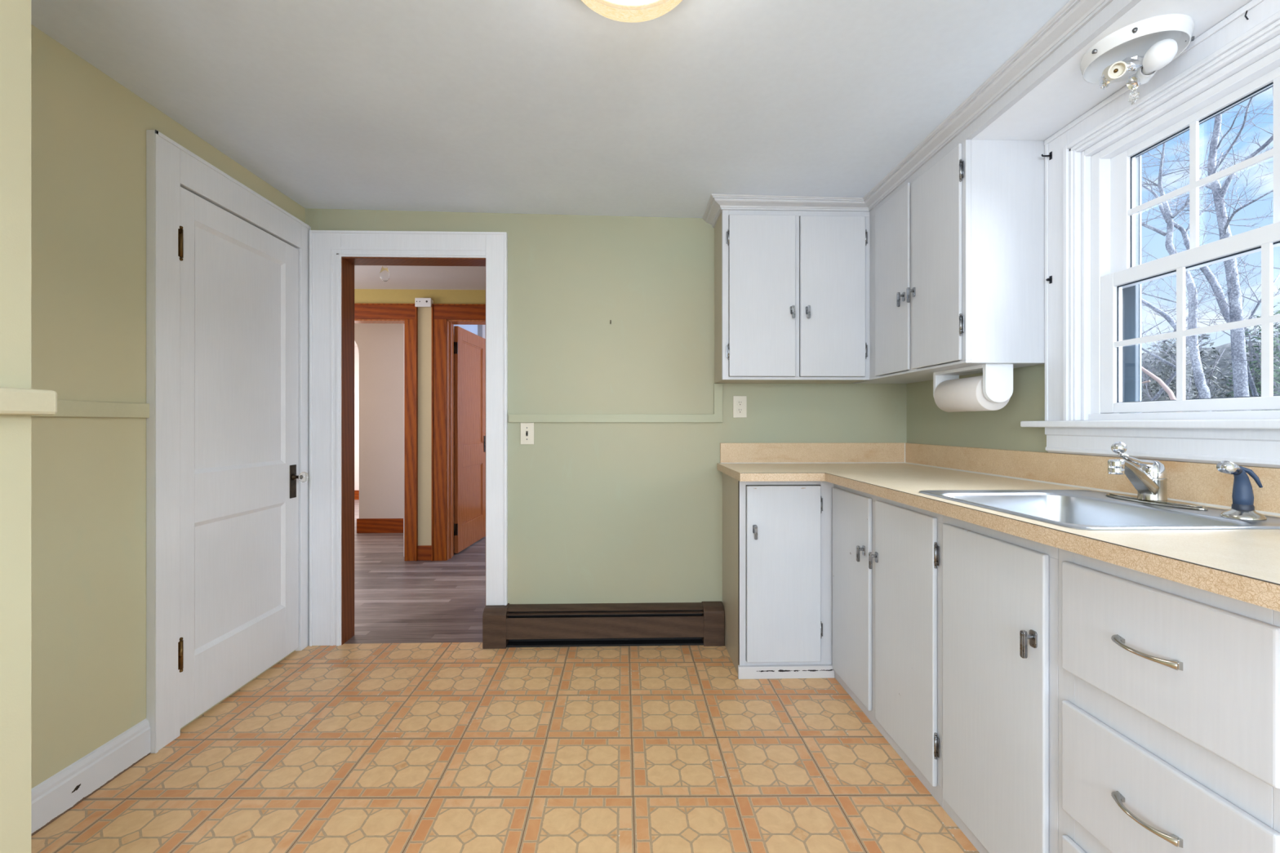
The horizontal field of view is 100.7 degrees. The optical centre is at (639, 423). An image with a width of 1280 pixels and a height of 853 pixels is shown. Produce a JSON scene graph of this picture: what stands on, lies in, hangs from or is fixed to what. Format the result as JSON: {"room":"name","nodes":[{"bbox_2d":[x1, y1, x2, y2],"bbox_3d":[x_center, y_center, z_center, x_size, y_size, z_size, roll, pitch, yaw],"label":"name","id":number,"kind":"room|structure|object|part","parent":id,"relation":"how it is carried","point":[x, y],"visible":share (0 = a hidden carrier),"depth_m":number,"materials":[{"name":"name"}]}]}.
{"room":"kitchen","nodes":[
{"label":"kitchen","id":0,"kind":"room"},
{"bbox_2d":[0,0,31,852],"bbox_3d":[-1.239,0.000,-0.605,0.210,2.280,3.260,0,0,-2],"label":"wall","id":1,"kind":"structure","parent":0,"point":[15,15],"depth_m":1.00,"materials":[{"name":"beige paint"}]},
{"bbox_2d":[0,386,57,415],"bbox_3d":[-1.119,-0.042,-0.590,0.030,0.049,3.282,0,0,-2],"label":"trim","id":2,"kind":"structure","parent":1,"relation":"attached to","point":[13,401],"depth_m":1.00,"materials":[{"name":"wood"}]},
{"bbox_2d":[31,24,305,788],"bbox_3d":[-1.758,-0.010,1.877,0.100,2.300,1.730,0,0,-2],"label":"wall","id":3,"kind":"structure","parent":0,"point":[88,130],"depth_m":1.63,"materials":[{"name":"green paint"}]},
{"bbox_2d":[31,400,149,417],"bbox_3d":[-1.689,-0.045,1.436,0.012,0.050,0.845,0,0,-2],"label":"trim","id":4,"kind":"structure","parent":3,"relation":"attached to","point":[65,408],"depth_m":1.66,"materials":[{"name":"wood"}]},
{"bbox_2d":[31,718,151,836],"bbox_3d":[-1.687,1.079,1.423,0.016,0.122,0.819,0,0,-2],"label":"baseboard","id":5,"kind":"structure","parent":3,"relation":"attached to","point":[58,794],"depth_m":1.62,"materials":[{"name":"white wood"}]},
{"bbox_2d":[155,129,309,753],"bbox_3d":[-1.702,0.061,2.278,0.034,2.157,0.891,0,0,-2],"label":"trim","id":6,"kind":"structure","parent":3,"relation":"attached to","point":[157,133],"depth_m":1.84,"materials":[{"name":"white wood"}]},
{"bbox_2d":[177,186,308,728],"bbox_3d":[-1.671,0.124,2.292,0.090,1.992,0.725,0,0,-2],"label":"door","id":7,"kind":"structure","parent":3,"relation":"in","point":[239,282],"depth_m":2.24,"materials":[{"name":"white wood"}]},
{"bbox_3d":[-1.703,-0.291,2.281,0.010,0.962,0.538,0,0,-2],"label":"panel","id":8,"kind":"part","parent":7,"relation":"part of","materials":[{"name":"white wood"}]},
{"bbox_3d":[-1.703,0.629,2.281,0.010,0.502,0.538,0,0,-2],"label":"panel","id":9,"kind":"part","parent":7,"relation":"part of","materials":[{"name":"white wood"}]},
{"bbox_3d":[-1.704,0.283,2.606,0.004,0.162,0.048,0,0,-2],"label":"lock plate","id":10,"kind":"part","parent":7,"relation":"part of","materials":[{"name":"brown metal"}]},
{"bbox_3d":[-1.653,0.262,2.607,0.037,0.050,0.050,0,0,-2],"label":"glass knob","id":11,"kind":"part","parent":7,"relation":"part of","materials":[{"name":"clear glass"}]},
{"bbox_2d":[354,346,359,490],"bbox_3d":[-3.749,-0.010,8.049,3.350,2.300,0.100,0,0,-2],"label":"wall","id":12,"kind":"structure","parent":0,"point":[356,348],"depth_m":7.99,"materials":[{"name":"white paint"}]},
{"bbox_2d":[354,490,359,499],"bbox_3d":[-3.748,1.070,7.989,3.350,0.140,0.020,0,0,-2],"label":"baseboard","id":13,"kind":"structure","parent":12,"relation":"attached to","point":[356,492],"depth_m":7.97,"materials":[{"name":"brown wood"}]},
{"bbox_2d":[403,323,404,556],"bbox_3d":[-2.011,-0.010,5.056,0.060,2.300,1.020,0,0,-2],"label":"wall","id":14,"kind":"structure","parent":0,"point":[403,323],"depth_m":4.54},
{"bbox_2d":[354,323,485,518],"bbox_3d":[-2.858,-0.010,5.668,2.400,2.300,0.250,0,0,-2],"label":"wall","id":15,"kind":"structure","parent":0,"point":[380,345],"depth_m":5.55,"materials":[{"name":"paint"}]},
{"bbox_2d":[356,518,403,533],"bbox_3d":[-2.304,1.065,5.550,1.298,0.150,0.016,0,0,-2],"label":"baseboard","id":16,"kind":"structure","parent":15,"relation":"attached to","point":[363,525],"depth_m":5.53,"materials":[{"name":"brown wood"}]},
{"bbox_2d":[354,265,485,289],"bbox_3d":[-1.903,-1.146,3.679,6.800,0.048,1.700,0,0,-2],"label":"ceiling","id":17,"kind":"structure","parent":0,"point":[366,277],"depth_m":4.06,"materials":[{"name":"white paint"}]},
{"bbox_2d":[379,265,389,281],"bbox_3d":[-1.710,-1.038,3.554,0.090,0.168,0.090,0,0,-2],"label":"bulb","id":18,"kind":"object","parent":17,"relation":"attached to","point":[384,273],"visible":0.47,"depth_m":3.53,"materials":[{"name":"white glass"}]},
{"bbox_2d":[354,288,485,303],"bbox_3d":[-2.475,0.009,4.473,5.700,2.262,0.120,0,0,-2],"label":"wall","id":19,"kind":"structure","parent":0,"point":[361,295],"depth_m":4.43,"materials":[{"name":"yellow paint"}]},
{"bbox_2d":[354,302,417,560],"bbox_3d":[-2.415,0.071,4.460,1.119,2.137,0.150,0,0,-2],"label":"door frame","id":20,"kind":"structure","parent":19,"relation":"attached to","point":[406,313],"depth_m":4.41,"materials":[{"name":"brown wood"}]},
{"bbox_3d":[-1.911,0.135,4.418,0.092,2.010,0.022,0,0,-2],"label":"casing leg","id":21,"kind":"part","parent":20,"relation":"part of","materials":[{"name":"brown wood"}]},
{"bbox_2d":[414,297,433,306],"bbox_3d":[-1.794,-1.004,4.406,0.132,0.073,0.052,0,0,-2],"label":"alarm box","id":22,"kind":"object","parent":19,"relation":"attached to","point":[419,302],"visible":1,"depth_m":4.38,"materials":[{"name":"white plastic"}]},
{"bbox_2d":[431,303,485,560],"bbox_3d":[-1.230,0.071,4.508,1.009,2.137,0.180,0,0,-2],"label":"door frame","id":23,"kind":"structure","parent":19,"relation":"attached to","point":[444,316],"depth_m":4.41,"materials":[{"name":"brown wood"}]},
{"bbox_3d":[-1.667,0.135,4.425,0.107,2.010,0.022,0,0,-2],"label":"casing leg","id":24,"kind":"part","parent":23,"relation":"part of","materials":[{"name":"brown wood"}]},
{"bbox_2d":[417,306,431,545],"bbox_3d":[-1.792,0.019,4.431,0.124,1.998,0.003,0,0,-2],"label":"wall","id":25,"kind":"structure","parent":0,"point":[424,313],"depth_m":4.43,"materials":[{"name":"yellow paint"}]},
{"bbox_2d":[417,545,431,560],"bbox_3d":[-1.793,1.078,4.424,0.122,0.124,0.016,0,0,-2],"label":"baseboard","id":26,"kind":"structure","parent":25,"relation":"attached to","point":[424,552],"depth_m":4.42,"materials":[{"name":"brown wood"}]},
{"bbox_2d":[453,324,477,334],"bbox_3d":[-1.726,-0.035,5.424,0.050,2.350,1.660,0,0,-2],"label":"wall","id":27,"kind":"structure","parent":0,"point":[472,328],"depth_m":5.32,"materials":[{"name":"paint"}]},
{"bbox_2d":[453,325,485,553],"bbox_3d":[-1.554,0.138,4.974,0.105,1.980,0.750,0,0,3],"label":"door","id":28,"kind":"structure","parent":27,"relation":"in","point":[469,348],"depth_m":4.91,"materials":[{"name":"brown wood"}]},
{"bbox_3d":[-1.585,-0.276,4.986,0.015,0.932,0.510,0,0,3],"label":"panel","id":29,"kind":"part","parent":28,"relation":"part of","materials":[{"name":"brown wood"}]},
{"bbox_3d":[-1.585,0.645,4.986,0.015,0.510,0.510,0,0,3],"label":"panel","id":30,"kind":"part","parent":28,"relation":"part of","materials":[{"name":"brown wood"}]},
{"bbox_3d":[-1.585,-0.276,4.986,0.023,0.932,0.510,0,0,3],"label":"panel moulding","id":31,"kind":"part","parent":28,"relation":"part of","materials":[{"name":"brown wood"}]},
{"bbox_3d":[-1.585,0.645,4.986,0.023,0.510,0.510,0,0,3],"label":"panel moulding","id":32,"kind":"part","parent":28,"relation":"part of","materials":[{"name":"brown wood"}]},
{"bbox_3d":[-1.569,0.200,5.295,0.043,0.160,0.040,0,0,3],"label":"lock plate","id":33,"kind":"part","parent":28,"relation":"part of","materials":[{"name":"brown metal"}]},
{"bbox_2d":[31,499,979,852],"bbox_3d":[-1.896,1.165,3.449,6.800,0.050,11.400,0,0,-2],"label":"floor","id":34,"kind":"structure","parent":0,"point":[437,747],"depth_m":1.81,"materials":[{"name":"tile"}]},
{"bbox_2d":[722,472,834,679],"bbox_3d":[0.659,0.692,2.575,0.450,0.897,0.468,0,0,-2],"label":"base cabinet","id":35,"kind":"object","parent":34,"relation":"on","point":[777,540],"visible":0.84,"depth_m":2.37,"materials":[{"name":"white wood"}]},
{"bbox_3d":[0.452,0.692,2.595,0.023,0.897,0.418,0,0,-2],"label":"panel","id":36,"kind":"part","parent":35,"relation":"part of","materials":[{"name":"beige wood"}]},
{"bbox_3d":[0.644,0.672,2.380,0.333,0.789,0.018,0,0,-2],"label":"door","id":37,"kind":"part","parent":35,"relation":"part of","materials":[{"name":"white wood"}]},
{"bbox_2d":[832,484,942,808],"bbox_3d":[1.142,0.692,1.990,0.604,0.897,0.817,0,0,-2],"label":"base cabinet","id":38,"kind":"object","parent":34,"relation":"on","point":[887,554],"visible":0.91,"depth_m":1.84,"materials":[{"name":"white wood"}]},
{"bbox_3d":[0.872,0.689,2.196,0.014,0.810,0.355,0,0,-2],"label":"door","id":39,"kind":"part","parent":38,"relation":"part of","materials":[{"name":"white wood"}]},
{"bbox_3d":[0.883,0.689,1.781,0.014,0.811,0.370,0,0,-2],"label":"door","id":40,"kind":"part","parent":38,"relation":"part of","materials":[{"name":"white wood"}]},
{"bbox_2d":[716,442,1279,611],"bbox_3d":[0.952,0.172,1.472,1.016,0.142,2.690,0,0,-2],"label":"countertop","id":41,"kind":"structure","parent":38,"relation":"on","point":[1243,565],"depth_m":1.44,"materials":[{"name":"laminate"}]},
{"bbox_2d":[919,489,1279,529],"bbox_3d":[1.118,0.286,1.337,0.540,0.168,0.590,0,0,-2],"label":"sink","id":42,"kind":"object","parent":41,"relation":"in","point":[1082,509],"visible":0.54,"depth_m":1.44,"materials":[{"name":"silver metal"}]},
{"bbox_3d":[1.077,0.292,1.335,0.386,0.156,0.514,0,0,-2],"label":"bowl","id":43,"kind":"part","parent":42,"relation":"part of","materials":[{"name":"silver metal"}]},
{"bbox_2d":[1106,441,1207,511],"bbox_3d":[1.307,0.125,1.351,0.179,0.161,0.280,0,0,41],"label":"faucet","id":44,"kind":"object","parent":42,"relation":"on","point":[1149,479],"visible":1,"depth_m":1.34,"materials":[{"name":"silver metal"}]},
{"bbox_3d":[1.245,0.136,1.340,0.162,0.097,0.043,0,0,-26],"label":"spout","id":45,"kind":"part","parent":44,"relation":"part of","materials":[{"name":"silver metal"}]},
{"bbox_3d":[1.260,0.095,1.352,0.158,0.046,0.030,0,0,-22],"label":"lever","id":46,"kind":"part","parent":44,"relation":"part of","materials":[{"name":"silver metal"}]},
{"bbox_3d":[1.334,0.201,1.383,0.060,0.010,0.259,0,0,-2],"label":"deck plate","id":47,"kind":"part","parent":44,"relation":"part of","materials":[{"name":"silver metal"}]},
{"bbox_2d":[1216,460,1266,520],"bbox_3d":[1.302,0.142,1.161,0.104,0.126,0.068,0,0,-2],"label":"sprayer","id":48,"kind":"object","parent":42,"relation":"on","point":[1242,496],"visible":1,"depth_m":1.15,"materials":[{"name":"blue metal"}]},
{"bbox_3d":[1.312,0.136,1.161,0.050,0.087,0.034,0,0,-2],"label":"handle","id":49,"kind":"part","parent":48,"relation":"part of","materials":[{"name":"blue plastic"}]},
{"bbox_2d":[942,515,1058,852],"bbox_3d":[1.159,0.692,1.371,0.604,0.897,0.420,0,0,-2],"label":"base cabinet","id":50,"kind":"object","parent":34,"relation":"on","point":[1001,589],"visible":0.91,"depth_m":1.31,"materials":[{"name":"white wood"}]},
{"bbox_2d":[1058,548,1279,852],"bbox_3d":[1.173,0.692,0.896,0.602,0.897,0.527,0,0,-2],"label":"base cabinet","id":51,"kind":"object","parent":34,"relation":"on","point":[1169,691],"visible":0.94,"depth_m":0.92,"materials":[{"name":"white wood"}]},
{"bbox_3d":[0.907,0.991,0.941,0.014,0.238,0.375,0,0,-2],"label":"drawer","id":52,"kind":"part","parent":51,"relation":"part of","materials":[{"name":"white wood"}]},
{"bbox_3d":[0.885,0.697,0.938,0.030,0.016,0.119,0,0,-2],"label":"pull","id":53,"kind":"part","parent":51,"relation":"part of","materials":[{"name":"silver metal"}]},
{"bbox_3d":[0.885,0.403,0.938,0.030,0.016,0.119,0,0,-2],"label":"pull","id":54,"kind":"part","parent":51,"relation":"part of","materials":[{"name":"silver metal"}]},
{"bbox_3d":[0.907,0.703,0.941,0.014,0.233,0.375,0,0,-2],"label":"drawer","id":55,"kind":"part","parent":51,"relation":"part of","materials":[{"name":"white wood"}]},
{"bbox_2d":[31,0,1070,220],"bbox_3d":[-0.134,-1.118,0.241,3.255,0.095,5.090,0,0,-2],"label":"ceiling","id":56,"kind":"structure","parent":0,"point":[548,107],"depth_m":1.73,"materials":[{"name":"white paint"}]},
{"bbox_2d":[581,0,682,22],"bbox_3d":[-0.020,-1.035,1.212,0.316,0.109,0.316,0,0,-2],"label":"ceiling lamp","id":57,"kind":"object","parent":56,"relation":"attached to","point":[624,11],"visible":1,"depth_m":1.27,"materials":[{"name":"white glass"}]},
{"bbox_2d":[965,0,1140,139],"bbox_3d":[1.207,-1.034,-0.154,0.020,0.076,4.026,0,0,-2],"label":"valance","id":58,"kind":"object","parent":56,"relation":"attached to","point":[1115,9],"visible":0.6,"depth_m":1.48,"materials":[{"name":"white wood"}]},
{"bbox_2d":[305,208,906,604],"bbox_3d":[-0.156,-0.010,2.832,3.355,2.300,0.090,0,0,-2],"label":"wall","id":59,"kind":"structure","parent":0,"point":[598,513],"depth_m":2.79,"materials":[{"name":"green paint"}]},
{"bbox_2d":[309,230,506,646],"bbox_3d":[-1.192,0.074,2.733,1.004,2.132,0.006,0,0,-2],"label":"trim","id":60,"kind":"structure","parent":59,"relation":"attached to","point":[310,231],"depth_m":2.72,"materials":[{"name":"white wood"}]},
{"bbox_2d":[520,422,533,444],"bbox_3d":[-0.589,0.051,2.766,0.070,0.114,0.017,0,0,-2],"label":"light switch","id":61,"kind":"object","parent":59,"relation":"attached to","point":[526,428],"visible":1,"depth_m":2.77,"materials":[{"name":"beige plastic"}]},
{"bbox_2d":[482,601,724,648],"bbox_3d":[-0.182,1.039,2.744,1.231,0.203,0.085,0,0,-2],"label":"baseboard heater","id":62,"kind":"object","parent":59,"relation":"attached to","point":[703,623],"visible":1,"depth_m":2.72,"materials":[{"name":"brown metal"}]},
{"bbox_3d":[-0.176,1.042,2.710,1.006,0.108,0.009,0,0,-2],"label":"panel","id":63,"kind":"part","parent":62,"relation":"part of","materials":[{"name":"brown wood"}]},
{"bbox_3d":[-0.176,0.972,2.721,1.006,0.005,0.020,0,0,-2],"label":"damper blade","id":64,"kind":"part","parent":62,"relation":"part of","materials":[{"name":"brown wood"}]},
{"bbox_3d":[-0.177,1.051,2.748,1.006,0.178,0.064,0,0,-2],"label":"panel","id":65,"kind":"part","parent":62,"relation":"part of","materials":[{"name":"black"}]},
{"bbox_2d":[508,383,722,422],"bbox_3d":[-0.125,-0.110,2.780,1.120,0.205,0.016,0,0,-2],"label":"trim","id":66,"kind":"structure","parent":59,"relation":"attached to","point":[717,417],"depth_m":2.77,"materials":[{"name":"wood"}]},
{"bbox_2d":[733,395,746,417],"bbox_3d":[0.528,-0.089,2.801,0.072,0.115,0.009,0,0,-2],"label":"wall outlet","id":67,"kind":"object","parent":59,"relation":"attached to","point":[740,402],"visible":1,"depth_m":2.80,"materials":[{"name":"beige plastic"}]},
{"bbox_2d":[737,408,743,413],"bbox_3d":[0.528,-0.070,2.798,0.035,0.029,0.003,0,0,-2],"label":"receptacle","id":68,"kind":"object","parent":67,"relation":"attached to","point":[739,410],"depth_m":2.80,"materials":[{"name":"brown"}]},
{"bbox_2d":[737,400,743,405],"bbox_3d":[0.528,-0.110,2.798,0.035,0.029,0.003,0,0,-2],"label":"receptacle","id":69,"kind":"object","parent":67,"relation":"attached to","point":[740,402],"depth_m":2.80,"materials":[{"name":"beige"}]},
{"bbox_2d":[714,209,870,383],"bbox_3d":[0.758,-0.642,2.672,0.723,0.856,0.280,0,0,-2],"label":"upper cabinet","id":70,"kind":"object","parent":59,"relation":"attached to","point":[757,252],"visible":0.98,"depth_m":2.56,"materials":[{"name":"white wood"}]},
{"bbox_3d":[0.591,-0.619,2.565,0.322,0.780,0.016,0,0,-2],"label":"door","id":71,"kind":"part","parent":70,"relation":"part of","materials":[{"name":"white wood"}]},
{"bbox_3d":[0.935,-0.618,2.575,0.318,0.778,0.016,0,0,-2],"label":"door","id":72,"kind":"part","parent":70,"relation":"part of","materials":[{"name":"white wood"}]},
{"bbox_2d":[702,0,1113,227],"bbox_3d":[0.790,-1.060,0.317,0.786,0.050,4.989,0,0,-2],"label":"crown molding","id":73,"kind":"structure","parent":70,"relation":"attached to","point":[1074,15],"depth_m":1.88,"materials":[{"name":"white wood"}]},
{"bbox_2d":[720,442,907,462],"bbox_3d":[0.923,0.154,2.807,1.000,0.107,0.019,0,0,-2],"label":"backsplash","id":74,"kind":"structure","parent":59,"relation":"attached to","point":[806,452],"depth_m":2.80,"materials":[{"name":"laminate"}]},
{"bbox_2d":[906,360,1279,468],"bbox_3d":[1.541,-0.010,0.338,0.100,2.300,4.990,0,0,-2],"label":"wall","id":75,"kind":"structure","parent":0,"point":[926,424],"depth_m":2.19,"materials":[{"name":"green paint"}]},
{"bbox_2d":[853,128,1044,383],"bbox_3d":[1.260,-0.642,2.344,0.350,0.856,0.964,0,0,-2],"label":"upper cabinet","id":76,"kind":"object","parent":75,"relation":"attached to","point":[957,248],"visible":0.99,"depth_m":1.88,"materials":[{"name":"white wood"}]},
{"bbox_3d":[1.121,-0.618,2.363,0.012,0.784,0.294,0,0,-2],"label":"door","id":77,"kind":"part","parent":76,"relation":"part of","materials":[{"name":"white wood"}]},
{"bbox_3d":[1.141,-0.642,2.223,0.020,0.856,0.730,0,0,-2],"label":"frame","id":78,"kind":"part","parent":76,"relation":"part of","materials":[{"name":"white wood"}]},
{"bbox_3d":[1.130,-0.610,2.032,0.012,0.768,0.312,0,0,-2],"label":"door","id":79,"kind":"part","parent":76,"relation":"part of","materials":[{"name":"white wood"}]},
{"bbox_2d":[933,364,1013,402],"bbox_3d":[1.280,-0.145,2.057,0.100,0.138,0.325,0,0,-2],"label":"paper towel holder","id":80,"kind":"object","parent":76,"relation":"attached to","point":[997,379],"visible":0.59,"depth_m":1.90,"materials":[{"name":"white plastic"}]},
{"bbox_2d":[933,375,1010,412],"bbox_3d":[1.280,-0.114,2.057,0.132,0.132,0.265,0,0,-2],"label":"paper towel roll","id":81,"kind":"object","parent":80,"relation":"on","point":[963,394],"visible":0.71,"depth_m":2.01,"materials":[{"name":"white paper"}]},
{"bbox_2d":[905,443,1279,513],"bbox_3d":[1.450,0.155,1.476,0.019,0.106,2.671,0,0,-2],"label":"backsplash","id":82,"kind":"structure","parent":75,"relation":"attached to","point":[1201,482],"depth_m":1.69,"materials":[{"name":"laminate"}]},
{"bbox_2d":[1020,0,1279,467],"bbox_3d":[1.484,-0.447,1.368,0.170,1.096,1.133,0,0,-2],"label":"window","id":83,"kind":"structure","parent":75,"relation":"in","point":[1094,206],"depth_m":1.57,"materials":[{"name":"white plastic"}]},
{"bbox_2d":[1041,151,1052,159],"bbox_3d":[1.409,-0.930,1.840,0.034,0.026,0.011,0,0,-2],"label":"curtain rod bracket","id":84,"kind":"object","parent":83,"relation":"attached to","point":[1050,155],"visible":1,"depth_m":1.84,"materials":[{"name":"black metal"}]},
{"bbox_3d":[1.425,-0.930,1.841,0.002,0.026,0.011,0,0,-2],"label":"plate","id":85,"kind":"part","parent":84,"relation":"part of","materials":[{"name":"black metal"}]},
{"bbox_2d":[1045,275,1052,284],"bbox_3d":[1.417,-0.500,1.840,0.017,0.026,0.011,0,0,-2],"label":"curtain rod bracket","id":86,"kind":"object","parent":83,"relation":"attached to","point":[1050,279],"visible":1,"depth_m":1.84,"materials":[{"name":"black metal"}]},
{"bbox_3d":[1.519,-0.442,1.363,0.088,0.864,0.744,0,0,-2],"label":"vinyl frame","id":87,"kind":"part","parent":83,"relation":"part of","materials":[{"name":"white plastic"}]},
{"bbox_3d":[1.500,-0.253,1.362,0.030,0.438,0.680,0,0,-2],"label":"sash","id":88,"kind":"part","parent":83,"relation":"part of","materials":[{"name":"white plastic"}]},
{"bbox_3d":[1.533,-0.644,1.363,0.028,0.428,0.692,0,0,-2],"label":"sash","id":89,"kind":"part","parent":83,"relation":"part of","materials":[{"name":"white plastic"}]},
{"bbox_3d":[1.554,-0.435,1.383,0.013,0.950,0.680,0,0,-2],"label":"frame","id":90,"kind":"part","parent":83,"relation":"part of","materials":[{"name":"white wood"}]},
{"bbox_2d":[971,0,1251,140],"bbox_3d":[1.361,-1.003,-0.150,0.288,0.014,4.026,0,0,-2],"label":"soffit","id":91,"kind":"structure","parent":0,"point":[1064,95],"depth_m":1.58,"materials":[{"name":"white paint"}]},
{"bbox_2d":[1080,13,1194,105],"bbox_3d":[1.300,-0.929,1.397,0.224,0.134,0.220,0,0,-2],"label":"light","id":92,"kind":"object","parent":91,"relation":"attached to","point":[1133,53],"visible":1,"depth_m":1.37,"materials":[{"name":"white ceramic"}]},
{"bbox_2d":[1102,61,1127,80],"bbox_3d":[1.263,-0.939,1.413,0.039,0.058,0.066,0,0,27],"label":"socket","id":93,"kind":"object","parent":92,"relation":"attached to","point":[1115,70],"depth_m":1.40,"materials":[{"name":"white ceramic"}]},
{"bbox_2d":[1134,65,1157,84],"bbox_3d":[1.346,-0.934,1.413,0.039,0.040,0.035,0,0,22],"label":"socket","id":94,"kind":"object","parent":92,"relation":"attached to","point":[1142,76],"depth_m":1.41,"materials":[{"name":"white ceramic"}]},
{"bbox_3d":[1.326,-0.936,1.359,0.060,0.061,0.103,0,0,27],"label":"bulb","id":95,"kind":"part","parent":92,"relation":"part of","materials":[{"name":"white glass"}]},
{"label":"outside","id":96,"kind":"structure","parent":0,"visible":0},
{"bbox_3d":[20.684,1.940,5.575,38.340,0.400,40.000,0,0,-2],"label":"ground","id":97,"kind":"structure","parent":96,"visible":0},
{"bbox_2d":[1142,281,1169,378],"bbox_3d":[13.130,-1.428,15.404,2.670,6.546,3.234,0,0,4],"label":"bare tree","id":98,"kind":"object","parent":97,"relation":"on","point":[1153,282],"visible":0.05,"depth_m":14.48,"materials":[{"name":"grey plant"}]},
{"bbox_2d":[1142,366,1182,412],"bbox_3d":[9.526,0.178,9.814,0.266,3.348,2.458,0,0,9],"label":"branch","id":99,"kind":"object","parent":97,"relation":"on","point":[1164,386],"visible":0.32,"depth_m":9.75,"materials":[{"name":"white plant"}]},
{"bbox_2d":[1142,337,1197,413],"bbox_3d":[15.676,-0.226,15.841,1.900,4.933,1.518,0,0,-2],"label":"shrub","id":100,"kind":"object","parent":97,"relation":"on","point":[1152,383],"visible":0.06,"depth_m":15.86,"materials":[{"name":"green plant"}]},
{"bbox_2d":[1144,327,1231,413],"bbox_3d":[15.101,-0.240,14.623,1.920,4.985,1.517,0,0,-2],"label":"shrub","id":101,"kind":"object","parent":97,"relation":"on","point":[1188,371],"visible":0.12,"depth_m":14.51,"materials":[{"name":"green plant"}]},
{"bbox_2d":[1142,244,1261,397],"bbox_3d":[15.676,-1.714,15.665,3.131,7.116,3.150,0,0,-13],"label":"bare tree","id":102,"kind":"object","parent":97,"relation":"on","point":[1175,244],"visible":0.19,"depth_m":15.57,"materials":[{"name":"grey plant"}]},
{"bbox_2d":[1142,213,1273,413],"bbox_3d":[12.983,-1.914,13.222,4.298,7.519,3.257,0,0,39],"label":"bare tree","id":103,"kind":"object","parent":97,"relation":"on","point":[1161,391],"visible":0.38,"depth_m":13.39,"materials":[{"name":"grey plant"}]},
{"bbox_2d":[1142,102,1275,411],"bbox_3d":[10.983,-2.448,10.905,3.106,8.580,2.956,0,0,-8],"label":"bare tree","id":104,"kind":"object","parent":97,"relation":"on","point":[1192,341],"visible":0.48,"depth_m":10.38,"materials":[{"name":"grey plant"}]},
{"bbox_2d":[1142,86,1279,410],"bbox_3d":[11.635,-2.970,10.314,3.074,9.636,3.557,0,0,-28],"label":"bare tree","id":105,"kind":"object","parent":97,"relation":"on","point":[1239,365],"visible":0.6,"depth_m":10.39,"materials":[{"name":"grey plant"}]},
{"bbox_2d":[1142,173,1279,344],"bbox_3d":[12.132,-2.071,11.869,2.608,7.827,3.982,0,0,20],"label":"bare tree","id":106,"kind":"object","parent":97,"relation":"on","point":[1206,270],"visible":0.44,"depth_m":11.34,"materials":[{"name":"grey plant"}]},
{"bbox_2d":[1148,229,1279,410],"bbox_3d":[13.796,-1.367,12.011,3.271,6.435,2.458,0,0,25],"label":"bare tree","id":107,"kind":"object","parent":97,"relation":"on","point":[1251,381],"visible":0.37,"depth_m":11.73,"materials":[{"name":"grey plant"}]},
{"bbox_2d":[1217,322,1279,411],"bbox_3d":[15.731,-0.205,13.438,1.894,4.976,1.523,0,0,-2],"label":"shrub","id":108,"kind":"object","parent":97,"relation":"on","point":[1221,385],"visible":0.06,"depth_m":13.59,"materials":[{"name":"green plant"}]},
{"bbox_2d":[1226,311,1279,410],"bbox_3d":[14.262,-0.410,11.993,1.458,4.505,1.496,0,0,-2],"label":"evergreen tree","id":109,"kind":"object","parent":97,"relation":"on","point":[1252,349],"visible":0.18,"depth_m":12.05,"materials":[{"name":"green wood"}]},
{"bbox_2d":[1248,323,1279,410],"bbox_3d":[15.142,-0.124,12.325,1.921,5.011,1.521,0,0,-2],"label":"shrub","id":110,"kind":"object","parent":97,"relation":"on","point":[1277,328],"visible":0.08,"depth_m":12.53,"materials":[{"name":"green plant"}]},
{"bbox_2d":[1256,288,1279,410],"bbox_3d":[13.330,-0.804,10.264,1.847,5.293,1.778,0,0,-2],"label":"evergreen tree","id":111,"kind":"object","parent":97,"relation":"on","point":[1275,364],"visible":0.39,"depth_m":10.76,"materials":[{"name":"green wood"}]},
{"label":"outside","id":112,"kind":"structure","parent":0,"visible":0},
{"bbox_2d":[1142,339,1279,411],"bbox_3d":[22.687,-0.669,11.633,12.000,5.481,34.000,0,0,-2],"label":"hillside","id":113,"kind":"structure","parent":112,"point":[1221,365],"depth_m":20.76,"materials":[{"name":"plant"}]}
]}

